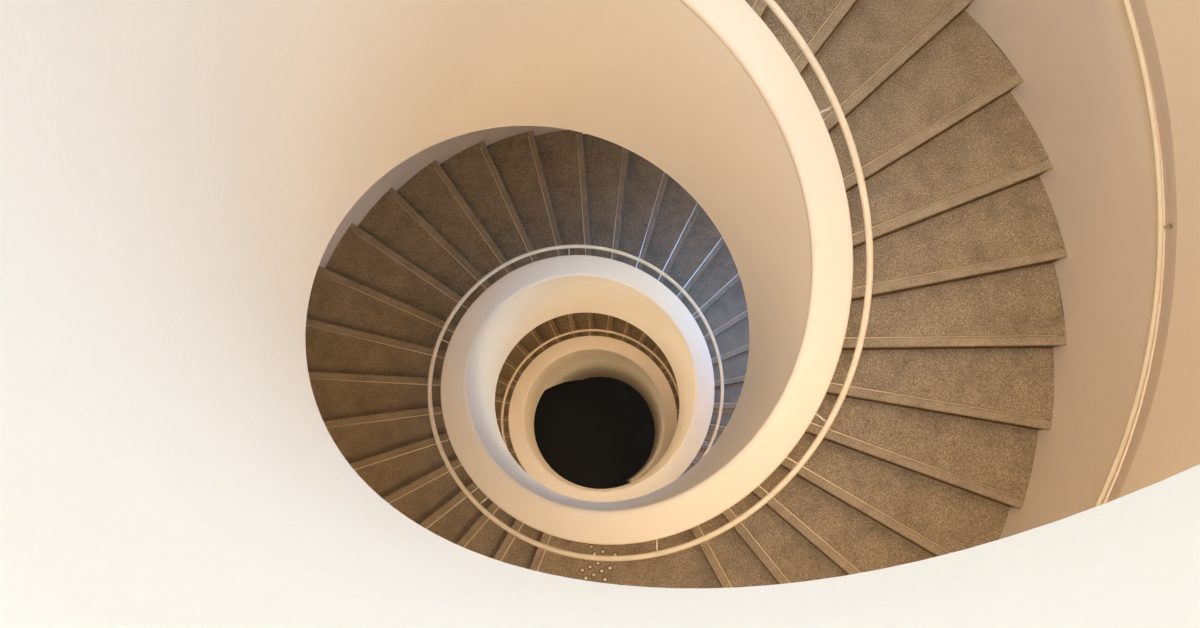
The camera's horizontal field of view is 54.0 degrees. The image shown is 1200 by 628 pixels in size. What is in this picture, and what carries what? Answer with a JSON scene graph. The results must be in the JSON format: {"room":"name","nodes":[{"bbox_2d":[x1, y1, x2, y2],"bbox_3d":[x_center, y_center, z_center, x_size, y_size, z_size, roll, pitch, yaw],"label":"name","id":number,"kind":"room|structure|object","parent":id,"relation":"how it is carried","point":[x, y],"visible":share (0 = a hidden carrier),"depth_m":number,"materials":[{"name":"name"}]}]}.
{"room":"spiral stairwell","nodes":[
{"label":"spiral stairwell","id":0,"kind":"room"},
{"bbox_2d":[534,377,654,488],"bbox_3d":[0.005,1.490,14.857,4.488,0.200,4.488,0,82,0],"label":"floor","id":1,"kind":"structure","parent":0,"point":[594,432],"depth_m":14.76,"materials":[{"name":"black stone"}]},
{"bbox_2d":[305,0,1066,587],"bbox_3d":[0.016,0.357,6.571,4.026,16.556,4.026,0,82,0],"label":"spiral staircase","id":2,"kind":"structure","parent":1,"relation":"on","point":[929,448],"depth_m":5.50,"materials":[{"name":"stone"}]},
{"bbox_2d":[0,0,1199,627],"bbox_3d":[0.009,0.283,6.041,1.664,17.594,1.656,0,82,0],"label":"balustrade","id":3,"kind":"object","parent":2,"relation":"attached to","point":[178,177],"visible":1,"depth_m":1.74,"materials":[{"name":"beige paint"}]},
{"bbox_2d":[427,0,872,560],"bbox_3d":[0.009,0.298,6.157,1.802,14.797,1.788,-23,83,-3],"label":"handrail","id":4,"kind":"object","parent":3,"relation":"attached to","point":[772,4],"visible":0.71,"depth_m":4.63,"materials":[{"name":"beige metal"}]},
{"bbox_2d":[545,365,656,461],"bbox_3d":[0.215,1.015,13.623,1.589,2.374,0.858,35,84,4],"label":"wall","id":5,"kind":"structure","parent":0,"point":[586,371],"depth_m":14.02,"materials":[{"name":"beige paint"}]},
{"bbox_2d":[319,0,1199,538],"bbox_3d":[0.017,0.233,5.662,4.037,18.360,4.037,0,82,0],"label":"wall","id":6,"kind":"structure","parent":0,"point":[1081,91],"depth_m":4.45,"materials":[{"name":"paint"}]},
{"bbox_2d":[1093,0,1172,507],"bbox_3d":[0.015,0.420,6.889,3.998,14.670,3.985,0,82,0],"label":"handrail","id":7,"kind":"object","parent":6,"relation":"attached to","point":[1127,5],"visible":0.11,"depth_m":4.13,"materials":[{"name":"beige metal"}]}
]}

